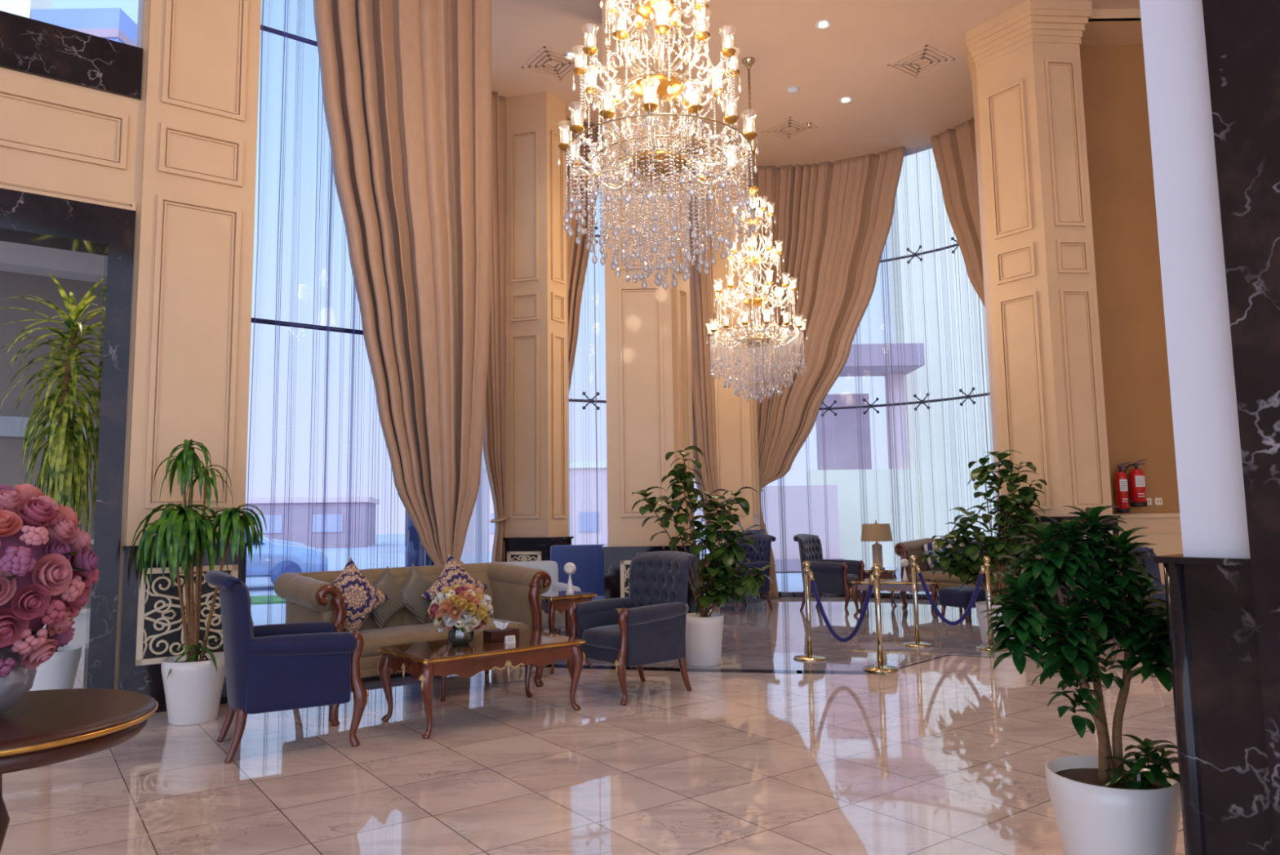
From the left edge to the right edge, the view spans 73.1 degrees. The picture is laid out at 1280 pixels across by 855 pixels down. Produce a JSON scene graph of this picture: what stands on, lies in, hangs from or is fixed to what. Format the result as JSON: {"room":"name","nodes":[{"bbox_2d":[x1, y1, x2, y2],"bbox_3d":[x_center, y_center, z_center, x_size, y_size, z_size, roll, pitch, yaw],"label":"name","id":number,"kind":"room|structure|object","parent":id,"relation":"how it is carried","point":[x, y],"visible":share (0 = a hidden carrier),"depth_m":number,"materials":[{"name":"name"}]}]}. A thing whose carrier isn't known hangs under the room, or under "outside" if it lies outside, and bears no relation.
{"room":"hotel lobby","nodes":[
{"label":"hotel lobby","id":0,"kind":"room"},
{"bbox_2d":[0,240,104,662],"bbox_3d":[-6.316,-0.078,7.094,4.800,4.600,3.000,3,-7,-36],"label":"wall","id":1,"kind":"structure","parent":0,"point":[24,268],"depth_m":8.89,"materials":[{"name":"grey paint"}]},
{"bbox_2d":[29,644,81,690],"bbox_3d":[-4.691,1.975,6.861,0.420,0.420,0.420,-1,-6,0],"label":"planter","id":2,"kind":"object","parent":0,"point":[60,671],"depth_m":6.76,"materials":[{"name":"white ceramic"}]},
{"bbox_2d":[0,0,150,688],"bbox_3d":[-6.381,-1.734,5.164,5.880,7.500,0.335,3,-7,-36],"label":"wall","id":3,"kind":"structure","parent":0,"point":[73,102],"depth_m":6.56,"materials":[{"name":"beige paint"}]},
{"bbox_2d":[0,188,136,688],"bbox_3d":[-4.925,0.180,5.997,2.295,3.820,0.350,3,-7,-36],"label":"door frame","id":4,"kind":"structure","parent":3,"relation":"in","point":[25,218],"depth_m":6.47,"materials":[{"name":"stone"}]},
{"bbox_2d":[136,0,143,48],"bbox_3d":[-5.070,-4.217,6.431,2.445,2.340,0.070,3,-7,-36],"label":"window","id":5,"kind":"structure","parent":3,"relation":"in","point":[140,5],"depth_m":7.02,"materials":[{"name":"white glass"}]},
{"bbox_2d":[116,0,261,712],"bbox_3d":[-3.660,-1.574,7.112,0.860,7.500,0.490,3,-7,-36],"label":"pilaster","id":6,"kind":"object","parent":3,"relation":"attached to","point":[191,366],"visible":0.65,"depth_m":6.90,"materials":[{"name":"beige paint"}]},
{"bbox_2d":[135,564,238,665],"bbox_3d":[-3.462,1.424,6.625,0.680,0.710,0.024,3,-7,-36],"label":"grille","id":7,"kind":"object","parent":6,"relation":"attached to","point":[159,631],"depth_m":6.54,"materials":[{"name":"beige metal"}]},
{"bbox_2d":[160,653,225,725],"bbox_3d":[-3.192,1.873,6.185,0.430,0.440,0.430,-1,-6,0],"label":"planter","id":8,"kind":"object","parent":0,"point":[193,684],"depth_m":6.04,"materials":[{"name":"white ceramic"}]},
{"bbox_2d":[244,15,424,680],"bbox_3d":[-2.715,-1.508,7.893,1.678,7.500,0.160,3,-7,-36],"label":"window","id":9,"kind":"structure","parent":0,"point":[265,28],"depth_m":7.70,"materials":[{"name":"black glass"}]},
{"bbox_2d":[568,226,605,500],"bbox_3d":[-0.072,-0.954,13.648,3.210,7.500,0.332,3,-7,-30],"label":"window","id":10,"kind":"structure","parent":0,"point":[590,401],"depth_m":13.13,"materials":[{"name":"clear glass"}]},
{"bbox_2d":[0,596,1185,854],"bbox_3d":[0.210,1.933,4.877,18.638,0.050,20.100,-1,-6,0],"label":"floor","id":11,"kind":"structure","parent":0,"point":[948,754],"depth_m":4.81,"materials":[{"name":"tile"}]},
{"bbox_2d":[0,271,103,690],"bbox_3d":[-4.655,0.467,7.015,1.094,3.450,1.069,-5,-7,35],"label":"potted plant","id":12,"kind":"object","parent":11,"relation":"on","point":[65,463],"visible":0.77,"depth_m":6.97,"materials":[{"name":"plant"}]},
{"bbox_2d":[0,688,158,852],"bbox_3d":[-2.180,1.349,2.860,0.997,0.768,0.997,-1,-6,0],"label":"round table","id":13,"kind":"object","parent":11,"relation":"on","point":[45,727],"visible":0.95,"depth_m":2.83,"materials":[{"name":"brown wood"}]},
{"bbox_2d":[0,483,99,715],"bbox_3d":[-2.189,0.571,2.892,0.638,0.792,0.636,4,-7,-37],"label":"flower arrangement","id":14,"kind":"object","parent":13,"relation":"on","point":[48,565],"visible":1,"depth_m":2.84,"materials":[{"name":"pink plant"}]},
{"bbox_2d":[129,439,266,725],"bbox_3d":[-3.159,1.086,6.196,0.925,2.006,0.608,-1,-6,0],"label":"dracaena","id":15,"kind":"object","parent":11,"relation":"on","point":[193,681],"visible":0.98,"depth_m":6.16,"materials":[{"name":"plant"}]},
{"bbox_2d":[204,569,368,763],"bbox_3d":[-2.287,1.462,5.540,0.934,1.115,0.790,3,-7,-30],"label":"armchair","id":16,"kind":"object","parent":11,"relation":"on","point":[272,667],"visible":1,"depth_m":5.25,"materials":[{"name":"blue fabric"}]},
{"bbox_2d":[273,561,551,720],"bbox_3d":[-1.802,1.666,7.061,2.079,1.026,0.993,4,-8,-41],"label":"sofa","id":17,"kind":"object","parent":11,"relation":"on","point":[515,591],"visible":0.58,"depth_m":7.05,"materials":[{"name":"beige fabric"}]},
{"bbox_2d":[331,556,391,632],"bbox_3d":[-2.252,1.334,6.752,0.649,0.630,0.203,5,-8,-43],"label":"cushion","id":18,"kind":"object","parent":17,"relation":"on","point":[362,597],"visible":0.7,"depth_m":6.72,"materials":[{"name":"blue fabric"}]},
{"bbox_2d":[371,566,404,629],"bbox_3d":[-2.080,1.389,7.022,0.525,0.515,0.144,5,-8,-44],"label":"cushion","id":19,"kind":"object","parent":17,"relation":"on","point":[385,582],"visible":0.73,"depth_m":7.00,"materials":[{"name":"grey fabric"}]},
{"bbox_2d":[400,562,433,624],"bbox_3d":[-1.853,1.396,7.219,0.147,0.523,0.534,-7,-8,44],"label":"cushion","id":20,"kind":"object","parent":17,"relation":"on","point":[415,584],"visible":0.69,"depth_m":7.16,"materials":[{"name":"grey fabric"}]},
{"bbox_2d":[421,553,488,600],"bbox_3d":[-1.559,1.382,7.324,0.205,0.630,0.648,-7,-8,44],"label":"cushion","id":21,"kind":"object","parent":17,"relation":"on","point":[452,574],"visible":0.41,"depth_m":7.29,"materials":[{"name":"blue fabric"}]},
{"bbox_2d":[404,508,433,566],"bbox_3d":[-2.433,-1.259,10.343,0.765,7.500,4.367,0,-6,-5],"label":"window","id":22,"kind":"structure","parent":11,"relation":"on","point":[415,535],"depth_m":8.64,"materials":[{"name":"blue glass"}]},
{"bbox_2d":[377,630,586,738],"bbox_3d":[-1.128,1.816,6.218,1.307,0.522,0.780,4,-8,-39],"label":"coffee table","id":23,"kind":"object","parent":11,"relation":"on","point":[422,660],"visible":0.98,"depth_m":6.02,"materials":[{"name":"brown wood"}]},
{"bbox_2d":[427,583,493,645],"bbox_3d":[-1.284,1.341,6.199,0.464,0.422,0.462,-1,-6,0],"label":"flower arrangement","id":24,"kind":"object","parent":23,"relation":"on","point":[459,610],"visible":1,"depth_m":6.08,"materials":[{"name":"multicoloured plant"}]},
{"bbox_2d":[483,620,519,642],"bbox_3d":[-1.022,1.493,6.369,0.240,0.147,0.120,4,-8,-39],"label":"tissue box","id":25,"kind":"object","parent":23,"relation":"on","point":[493,635],"visible":0.91,"depth_m":6.32,"materials":[{"name":"brown wood"}]},
{"bbox_2d":[503,635,515,643],"bbox_3d":[-0.936,1.523,6.216,0.075,0.055,0.036,3,-7,-34],"label":"card","id":26,"kind":"object","parent":23,"relation":"on","point":[509,638],"visible":1,"depth_m":6.21,"materials":[{"name":"white paper"}]},
{"bbox_2d":[502,91,573,561],"bbox_3d":[-1.477,-1.048,12.527,1.013,7.500,1.114,-1,-6,0],"label":"column","id":27,"kind":"structure","parent":11,"relation":"on","point":[537,478],"depth_m":12.18,"materials":[{"name":"beige paint"}]},
{"bbox_2d":[506,551,541,561],"bbox_3d":[-1.579,1.992,11.774,0.502,0.600,0.025,-3,-6,16],"label":"grille","id":28,"kind":"object","parent":27,"relation":"attached to","point":[512,556],"depth_m":11.79,"materials":[{"name":"beige metal"}]},
{"bbox_2d":[541,590,597,673],"bbox_3d":[-0.751,1.914,8.128,0.550,0.697,0.500,4,-8,-39],"label":"side table","id":29,"kind":"object","parent":11,"relation":"on","point":[551,602],"visible":0.5,"depth_m":7.95,"materials":[{"name":"brown wood"}]},
{"bbox_2d":[564,562,576,594],"bbox_3d":[-0.659,1.414,8.119,0.116,0.293,0.114,-1,-6,0],"label":"ornament","id":30,"kind":"object","parent":29,"relation":"on","point":[570,568],"visible":1,"depth_m":8.09,"materials":[{"name":"white ceramic"}]},
{"bbox_2d":[550,543,608,634],"bbox_3d":[-0.679,1.972,10.540,0.780,1.060,0.670,0,-6,-10],"label":"armchair","id":31,"kind":"object","parent":11,"relation":"on","point":[588,559],"visible":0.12,"depth_m":10.76,"materials":[{"name":"blue fabric"}]},
{"bbox_2d":[565,551,697,705],"bbox_3d":[-0.043,1.582,7.024,0.934,1.115,0.790,4,-8,-41],"label":"armchair","id":32,"kind":"object","parent":11,"relation":"on","point":[650,625],"visible":0.94,"depth_m":6.92,"materials":[{"name":"blue fabric"}]},
{"bbox_2d":[601,0,700,613],"bbox_3d":[0.101,-1.329,10.030,1.118,7.500,0.820,-1,-6,0],"label":"column","id":33,"kind":"structure","parent":11,"relation":"on","point":[648,353],"depth_m":9.66,"materials":[{"name":"beige paint"}]},
{"bbox_2d":[620,560,631,597],"bbox_3d":[0.049,1.751,9.332,0.518,0.630,0.025,-1,-6,3],"label":"grille","id":34,"kind":"object","parent":33,"relation":"attached to","point":[624,564],"depth_m":9.35,"materials":[{"name":"beige metal"}]},
{"bbox_2d":[514,663,885,674],"bbox_3d":[-0.024,2.237,8.044,4.460,0.002,0.251,-2,-6,12],"label":"trim","id":35,"kind":"structure","parent":11,"relation":"on","point":[663,668],"depth_m":7.82,"materials":[{"name":"stone"}]},
{"bbox_2d":[706,151,765,603],"bbox_3d":[1.552,-0.884,14.561,0.924,7.500,0.831,-1,-6,0],"label":"column","id":36,"kind":"structure","parent":11,"relation":"on","point":[736,420],"depth_m":14.20,"materials":[{"name":"beige paint"}]},
{"bbox_2d":[715,540,737,546],"bbox_3d":[1.473,2.139,13.883,0.490,0.650,0.025,-1,-6,5],"label":"grille","id":37,"kind":"object","parent":36,"relation":"attached to","point":[722,541],"depth_m":13.92,"materials":[{"name":"black metal"}]},
{"bbox_2d":[551,601,1035,670],"bbox_3d":[2.168,2.438,10.308,4.956,0.002,7.265,-5,-7,32],"label":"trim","id":38,"kind":"structure","parent":11,"relation":"on","point":[757,637],"depth_m":9.78,"materials":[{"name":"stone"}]},
{"bbox_2d":[500,560,580,636],"bbox_3d":[-1.131,1.875,8.930,0.880,0.942,0.830,1,-6,-20],"label":"armchair","id":39,"kind":"object","parent":38,"relation":"on","point":[551,566],"visible":0.27,"depth_m":9.22,"materials":[{"name":"white fabric"}]},
{"bbox_2d":[631,445,775,666],"bbox_3d":[0.614,1.212,8.299,1.380,2.075,0.611,-1,-6,0],"label":"rubber plant","id":40,"kind":"object","parent":38,"relation":"on","point":[704,628],"visible":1,"depth_m":8.25,"materials":[{"name":"green plant"}]},
{"bbox_2d":[704,533,775,613],"bbox_3d":[1.519,2.167,12.919,0.934,1.115,0.790,3,-7,-35],"label":"armchair","id":41,"kind":"object","parent":38,"relation":"on","point":[762,543],"visible":0.41,"depth_m":12.87,"materials":[{"name":"blue fabric"}]},
{"bbox_2d":[793,560,826,661],"bbox_3d":[1.647,1.781,8.459,0.316,0.945,0.316,-1,-6,0],"label":"stanchion","id":42,"kind":"object","parent":38,"relation":"on","point":[809,656],"visible":1,"depth_m":8.43,"materials":[{"name":"gold metal"}]},
{"bbox_2d":[807,569,874,641],"bbox_3d":[1.901,1.686,8.142,0.052,0.658,0.799,4,-7,-38],"label":"rope","id":43,"kind":"object","parent":42,"relation":"hanging from","point":[871,583],"visible":1,"depth_m":8.09,"materials":[{"name":"blue fabric"}]},
{"bbox_2d":[793,533,866,613],"bbox_3d":[2.776,2.127,12.720,0.934,1.115,0.790,-5,-7,35],"label":"armchair","id":44,"kind":"object","parent":38,"relation":"on","point":[830,575],"visible":0.75,"depth_m":12.49,"materials":[{"name":"blue fabric"}]},
{"bbox_2d":[862,568,897,608],"bbox_3d":[3.597,2.419,13.015,0.550,0.568,0.500,-3,-6,20],"label":"side table","id":45,"kind":"object","parent":38,"relation":"on","point":[886,572],"visible":0.54,"depth_m":12.82,"materials":[{"name":"brown wood"}]},
{"bbox_2d":[860,520,893,568],"bbox_3d":[3.587,1.766,13.082,0.470,0.745,0.470,-1,-6,0],"label":"table lamp","id":46,"kind":"object","parent":45,"relation":"on","point":[875,531],"visible":0.88,"depth_m":12.96,"materials":[{"name":"beige fabric"}]},
{"bbox_2d":[862,563,898,672],"bbox_3d":[2.156,1.706,7.813,0.316,0.945,0.316,-1,-6,0],"label":"stanchion","id":47,"kind":"object","parent":38,"relation":"on","point":[880,667],"visible":1,"depth_m":7.78,"materials":[{"name":"gold metal"}]},
{"bbox_2d":[849,577,939,617],"bbox_3d":[3.536,2.354,11.966,1.157,0.493,0.700,-3,-6,20],"label":"coffee table","id":48,"kind":"object","parent":38,"relation":"on","point":[859,584],"visible":0.89,"depth_m":11.75,"materials":[{"name":"brown wood"}]},
{"bbox_2d":[900,558,909,580],"bbox_3d":[3.630,1.945,11.837,0.116,0.293,0.114,-1,-6,0],"label":"ornament","id":49,"kind":"object","parent":48,"relation":"on","point":[904,562],"visible":1,"depth_m":11.81,"materials":[{"name":"white ceramic"}]},
{"bbox_2d":[902,555,933,647],"bbox_3d":[2.938,1.839,9.215,0.316,0.945,0.316,-1,-6,0],"label":"stanchion","id":50,"kind":"object","parent":38,"relation":"on","point":[917,643],"visible":1,"depth_m":9.19,"materials":[{"name":"gold metal"}]},
{"bbox_2d":[937,586,995,622],"bbox_3d":[4.255,2.287,11.218,0.560,0.431,0.500,2,-6,-25],"label":"ottoman","id":51,"kind":"object","parent":38,"relation":"on","point":[948,596],"visible":0.7,"depth_m":11.04,"materials":[{"name":"blue fabric"}]},
{"bbox_2d":[920,449,1047,644],"bbox_3d":[3.780,1.276,9.344,1.460,2.067,0.571,0,-6,-7],"label":"rubber plant","id":52,"kind":"object","parent":38,"relation":"on","point":[997,546],"visible":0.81,"depth_m":9.31,"materials":[{"name":"green plant"}]},
{"bbox_2d":[974,555,1008,650],"bbox_3d":[3.597,1.798,8.907,0.316,0.945,0.316,-1,-6,0],"label":"stanchion","id":53,"kind":"object","parent":38,"relation":"on","point":[986,559],"visible":0.64,"depth_m":8.89,"materials":[{"name":"gold metal"}]},
{"bbox_2d":[915,564,985,625],"bbox_3d":[3.267,1.751,9.068,0.713,0.639,0.052,-4,-7,25],"label":"rope","id":54,"kind":"object","parent":53,"relation":"hanging from","point":[918,570],"visible":1,"depth_m":9.01,"materials":[{"name":"blue fabric"}]},
{"bbox_2d":[893,537,996,612],"bbox_3d":[4.784,2.114,12.368,0.993,1.026,2.079,4,-8,-40],"label":"sofa","id":55,"kind":"object","parent":11,"relation":"on","point":[904,549],"visible":0.2,"depth_m":12.75,"materials":[{"name":"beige fabric"}]},
{"bbox_2d":[922,534,944,570],"bbox_3d":[4.409,1.865,12.868,0.534,0.531,0.177,-6,-8,42],"label":"cushion","id":56,"kind":"object","parent":55,"relation":"on","point":[929,546],"visible":0.34,"depth_m":12.88,"materials":[{"name":"beige fabric"}]},
{"bbox_2d":[938,537,962,564],"bbox_3d":[4.571,1.836,12.614,0.175,0.576,0.592,3,-7,-36],"label":"cushion","id":57,"kind":"object","parent":55,"relation":"on","point":[954,539],"visible":0.12,"depth_m":12.62,"materials":[{"name":"beige fabric"}]},
{"bbox_2d":[971,539,995,568],"bbox_3d":[4.886,1.802,12.332,0.163,0.411,0.420,4,-8,-40],"label":"cushion","id":58,"kind":"object","parent":55,"relation":"on","point":[976,542],"visible":0.06,"depth_m":12.34,"materials":[{"name":"blue fabric"}]},
{"bbox_2d":[897,648,1036,668],"bbox_3d":[3.208,2.223,8.385,2.640,0.002,0.421,2,-7,-27],"label":"trim","id":59,"kind":"structure","parent":11,"relation":"on","point":[900,667],"depth_m":8.34,"materials":[{"name":"stone"}]},
{"bbox_2d":[964,0,1120,632],"bbox_3d":[4.902,-1.365,10.485,1.460,7.520,1.081,-3,-6,23],"label":"column","id":60,"kind":"structure","parent":11,"relation":"on","point":[1045,362],"depth_m":10.33,"materials":[{"name":"beige paint"}]},
{"bbox_2d":[1084,527,1112,599],"bbox_3d":[5.191,1.533,9.770,0.365,0.800,0.024,0,-6,-7],"label":"grille","id":61,"kind":"object","parent":60,"relation":"attached to","point":[1111,531],"depth_m":9.80,"materials":[{"name":"black metal"}]},
{"bbox_2d":[980,505,1182,854],"bbox_3d":[1.643,0.996,3.119,0.770,1.411,0.440,-1,-6,0],"label":"potted plant","id":62,"kind":"object","parent":11,"relation":"on","point":[1106,802],"visible":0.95,"depth_m":3.07,"materials":[{"name":"plant"}]},
{"bbox_2d":[1107,546,1166,676],"bbox_3d":[4.600,1.574,7.618,0.934,1.115,0.790,0,-6,-5],"label":"armchair","id":63,"kind":"object","parent":11,"relation":"on","point":[1152,567],"visible":0.07,"depth_m":7.30,"materials":[{"name":"blue fabric"}]},
{"bbox_2d":[1139,0,1279,854],"bbox_3d":[1.924,-2.102,2.811,0.510,7.500,0.620,3,-7,-36],"label":"pier","id":64,"kind":"object","parent":11,"relation":"on","point":[1212,67],"visible":1,"depth_m":2.54,"materials":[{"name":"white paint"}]},
{"bbox_2d":[491,0,1140,168],"bbox_3d":[0.249,-5.703,5.665,18.332,0.300,20.100,-1,-6,0],"label":"ceiling","id":65,"kind":"structure","parent":0,"point":[889,108],"depth_m":11.72,"materials":[{"name":"paint"}]},
{"bbox_2d":[244,0,426,678],"bbox_3d":[-2.632,-1.536,7.782,1.573,7.470,0.057,3,-7,-36],"label":"sheer curtain","id":66,"kind":"object","parent":65,"relation":"hanging from","point":[263,1],"visible":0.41,"depth_m":7.60,"materials":[{"name":"white fabric"}]},
{"bbox_2d":[313,0,491,675],"bbox_3d":[-2.231,-1.526,7.887,1.881,7.480,0.286,3,-7,-35],"label":"curtain","id":67,"kind":"object","parent":65,"relation":"hanging from","point":[406,84],"visible":0.87,"depth_m":7.96,"materials":[{"name":"beige fabric"}]},
{"bbox_2d":[433,150,489,564],"bbox_3d":[-2.289,-1.278,10.324,0.641,7.470,4.258,0,-6,-5],"label":"sheer curtain","id":68,"kind":"object","parent":65,"relation":"hanging from","point":[477,522],"visible":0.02,"depth_m":11.95,"materials":[{"name":"white fabric"}]},
{"bbox_2d":[483,91,509,561],"bbox_3d":[-2.116,-1.113,11.903,0.186,7.480,1.004,-4,-7,29],"label":"curtain","id":69,"kind":"object","parent":65,"relation":"hanging from","point":[494,424],"visible":0.59,"depth_m":12.13,"materials":[{"name":"beige fabric"}]},
{"bbox_2d":[520,46,578,80],"bbox_3d":[-1.174,-4.900,11.666,0.630,0.024,0.630,3,-7,-36],"label":"ceiling vent","id":70,"kind":"object","parent":65,"relation":"in","point":[542,49],"visible":0.93,"depth_m":11.66,"materials":[{"name":"metal"}]},
{"bbox_2d":[563,51,577,60],"bbox_3d":[-0.914,-4.930,11.468,0.200,0.012,0.200,-1,-6,0],"label":"recessed light","id":71,"kind":"object","parent":65,"relation":"in","point":[570,53],"visible":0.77,"depth_m":11.43,"materials":[{"name":"white paint"}]},
{"bbox_2d":[567,117,604,391],"bbox_3d":[-0.942,-1.032,13.006,1.232,7.450,0.141,3,-7,-31],"label":"curtain","id":72,"kind":"object","parent":65,"relation":"hanging from","point":[577,280],"visible":0.2,"depth_m":13.17,"materials":[{"name":"beige fabric"}]},
{"bbox_2d":[569,122,711,595],"bbox_3d":[0.006,-0.985,13.504,3.159,7.470,0.202,3,-7,-30],"label":"sheer curtain","id":73,"kind":"object","parent":65,"relation":"hanging from","point":[689,149],"visible":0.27,"depth_m":13.25,"materials":[{"name":"white fabric"}]},
{"bbox_2d":[556,0,759,289],"bbox_3d":[0.098,-3.196,5.758,1.287,4.663,1.320,-4,-7,31],"label":"chandelier","id":74,"kind":"object","parent":65,"relation":"hanging from","point":[663,163],"visible":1,"depth_m":5.50,"materials":[{"name":"gold metal"}]},
{"bbox_2d":[687,149,722,551],"bbox_3d":[0.882,-0.949,14.075,1.199,7.450,0.151,3,-7,-33],"label":"curtain","id":75,"kind":"object","parent":65,"relation":"hanging from","point":[704,304],"visible":0.41,"depth_m":14.13,"materials":[{"name":"beige fabric"}]},
{"bbox_2d":[706,57,808,403],"bbox_3d":[1.501,-2.632,11.428,1.320,4.663,1.287,-2,-6,8],"label":"chandelier","id":76,"kind":"object","parent":65,"relation":"hanging from","point":[762,340],"visible":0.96,"depth_m":11.25,"materials":[{"name":"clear glass"}]},
{"bbox_2d":[760,116,817,141],"bbox_3d":[2.379,-4.737,13.755,0.630,0.024,0.630,3,-7,-36],"label":"ceiling vent","id":77,"kind":"object","parent":65,"relation":"in","point":[791,117],"visible":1,"depth_m":13.75,"materials":[{"name":"metal"}]},
{"bbox_2d":[786,85,799,93],"bbox_3d":[2.207,-4.855,12.461,0.170,0.050,0.170,-1,-6,0],"label":"smoke detector","id":78,"kind":"object","parent":65,"relation":"attached to","point":[792,90],"visible":1,"depth_m":12.42,"materials":[{"name":"white plastic"}]},
{"bbox_2d":[815,19,831,29],"bbox_3d":[2.295,-5.045,10.821,0.200,0.012,0.200,-1,-6,0],"label":"recessed light","id":79,"kind":"object","parent":65,"relation":"in","point":[822,23],"visible":1,"depth_m":10.81,"materials":[{"name":"white glass"}]},
{"bbox_2d":[749,146,904,597],"bbox_3d":[3.118,-0.908,14.647,2.942,7.480,0.511,-2,-6,14],"label":"curtain","id":80,"kind":"object","parent":65,"relation":"hanging from","point":[833,221],"visible":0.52,"depth_m":14.81,"materials":[{"name":"beige fabric"}]},
{"bbox_2d":[838,96,852,103],"bbox_3d":[3.048,-4.851,12.811,0.200,0.012,0.200,-1,-6,0],"label":"recessed light","id":81,"kind":"object","parent":65,"relation":"in","point":[843,100],"visible":1,"depth_m":12.80,"materials":[{"name":"white paint"}]},
{"bbox_2d":[760,143,995,596],"bbox_3d":[4.217,-1.013,13.844,5.102,7.470,1.186,-6,-8,39],"label":"sheer curtain","id":82,"kind":"object","parent":65,"relation":"hanging from","point":[886,246],"visible":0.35,"depth_m":14.43,"materials":[{"name":"white fabric"}]},
{"bbox_2d":[887,44,955,79],"bbox_3d":[3.826,-4.965,11.766,0.630,0.024,0.630,3,-7,-36],"label":"ceiling vent","id":83,"kind":"object","parent":65,"relation":"in","point":[952,59],"visible":1,"depth_m":11.75,"materials":[{"name":"metal"}]},
{"bbox_2d":[930,118,985,306],"bbox_3d":[5.360,-1.131,12.818,0.307,7.481,2.216,2,-6,-22],"label":"curtain","id":84,"kind":"object","parent":65,"relation":"hanging from","point":[954,150],"visible":0.11,"depth_m":13.57,"materials":[{"name":"beige fabric"}]},
{"bbox_2d":[1044,754,1182,854],"bbox_3d":[1.687,1.462,3.064,0.430,0.470,0.430,-1,-6,0],"label":"planter","id":85,"kind":"object","parent":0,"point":[1095,813],"depth_m":2.93,"materials":[{"name":"white ceramic"}]},
{"bbox_2d":[1079,8,1182,583],"bbox_3d":[7.530,-1.381,10.606,4.500,7.500,0.800,-1,-6,0],"label":"wall","id":86,"kind":"structure","parent":0,"point":[1135,371],"depth_m":10.85,"materials":[{"name":"brown paint"}]},
{"bbox_2d":[1114,461,1130,512],"bbox_3d":[5.853,0.724,10.483,0.182,0.617,0.162,-6,-8,41],"label":"fire extinguisher","id":87,"kind":"object","parent":86,"relation":"attached to","point":[1121,482],"visible":1,"depth_m":10.43,"materials":[{"name":"red metal"}]},
{"bbox_2d":[1123,458,1147,506],"bbox_3d":[5.999,0.669,10.464,0.276,0.577,0.194,3,-7,-36],"label":"fire extinguisher","id":88,"kind":"object","parent":86,"relation":"attached to","point":[1136,476],"visible":1,"depth_m":10.41,"materials":[{"name":"red metal"}]},
{"bbox_2d":[1136,476,1144,484],"bbox_3d":[6.024,0.646,10.397,0.084,0.094,0.011,-1,-6,5],"label":"print","id":89,"kind":"object","parent":88,"relation":"attached to","point":[1140,480],"depth_m":10.40},
{"bbox_2d":[1146,497,1151,505],"bbox_3d":[6.214,0.907,10.569,0.090,0.090,0.017,-1,-6,0],"label":"wall socket","id":90,"kind":"object","parent":86,"relation":"attached to","point":[1148,500],"visible":0.55,"depth_m":10.56,"materials":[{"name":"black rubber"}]},
{"bbox_2d":[1154,497,1162,505],"bbox_3d":[6.344,0.905,10.569,0.090,0.090,0.017,-1,-6,0],"label":"wall socket","id":91,"kind":"object","parent":86,"relation":"attached to","point":[1158,501],"visible":1,"depth_m":10.56,"materials":[{"name":"white plastic"}]},
{"label":"outside","id":92,"kind":"structure","parent":0,"visible":0},
{"bbox_2d":[245,528,931,625],"bbox_3d":[0.092,6.129,44.606,160.000,0.060,100.000,-1,-6,0],"label":"ground","id":93,"kind":"structure","parent":92,"point":[257,584],"depth_m":28.91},
{"bbox_2d":[0,0,137,46],"bbox_3d":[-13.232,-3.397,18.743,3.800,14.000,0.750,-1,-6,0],"label":"building","id":94,"kind":"structure","parent":93,"relation":"on","point":[111,24],"depth_m":19.00,"materials":[{"name":"white"}]},
{"bbox_2d":[249,595,285,604],"bbox_3d":[-8.952,3.259,15.964,12.000,0.040,1.500,1,-6,-17],"label":"lawn strip","id":95,"kind":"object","parent":93,"relation":"on","point":[262,599],"visible":0.02,"depth_m":16.21,"materials":[{"name":"green plant"}]},
{"bbox_2d":[248,525,306,575],"bbox_3d":[-11.549,3.464,24.291,4.300,1.420,1.680,1,-6,-17],"label":"car","id":96,"kind":"object","parent":93,"relation":"on","point":[275,540],"visible":0.02,"depth_m":24.59,"materials":[{"name":"silver metal"}]},
{"bbox_2d":[244,527,328,584],"bbox_3d":[-9.257,2.916,19.317,4.300,1.420,1.680,1,-6,-20],"label":"car","id":97,"kind":"object","parent":93,"relation":"on","point":[297,562],"visible":0.27,"depth_m":18.96,"materials":[{"name":"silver metal"}]},
{"bbox_2d":[244,496,379,548],"bbox_3d":[-25.919,5.595,49.728,20.400,2.850,6.400,0,-6,-11],"label":"building","id":98,"kind":"structure","parent":93,"relation":"on","point":[299,521],"depth_m":48.24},
{"bbox_2d":[476,461,608,551],"bbox_3d":[-4.443,3.855,41.832,12.300,4.050,5.300,-1,-6,-3],"label":"building","id":99,"kind":"structure","parent":93,"relation":"on","point":[579,518],"depth_m":39.42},
{"bbox_2d":[762,484,844,572],"bbox_3d":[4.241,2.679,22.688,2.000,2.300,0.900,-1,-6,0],"label":"building","id":100,"kind":"structure","parent":93,"relation":"on","point":[796,497],"depth_m":22.57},
{"bbox_2d":[776,146,996,599],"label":"window","id":101,"kind":"structure","parent":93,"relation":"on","point":[844,452],"depth_m":24.95,"materials":[{"name":"glass"}]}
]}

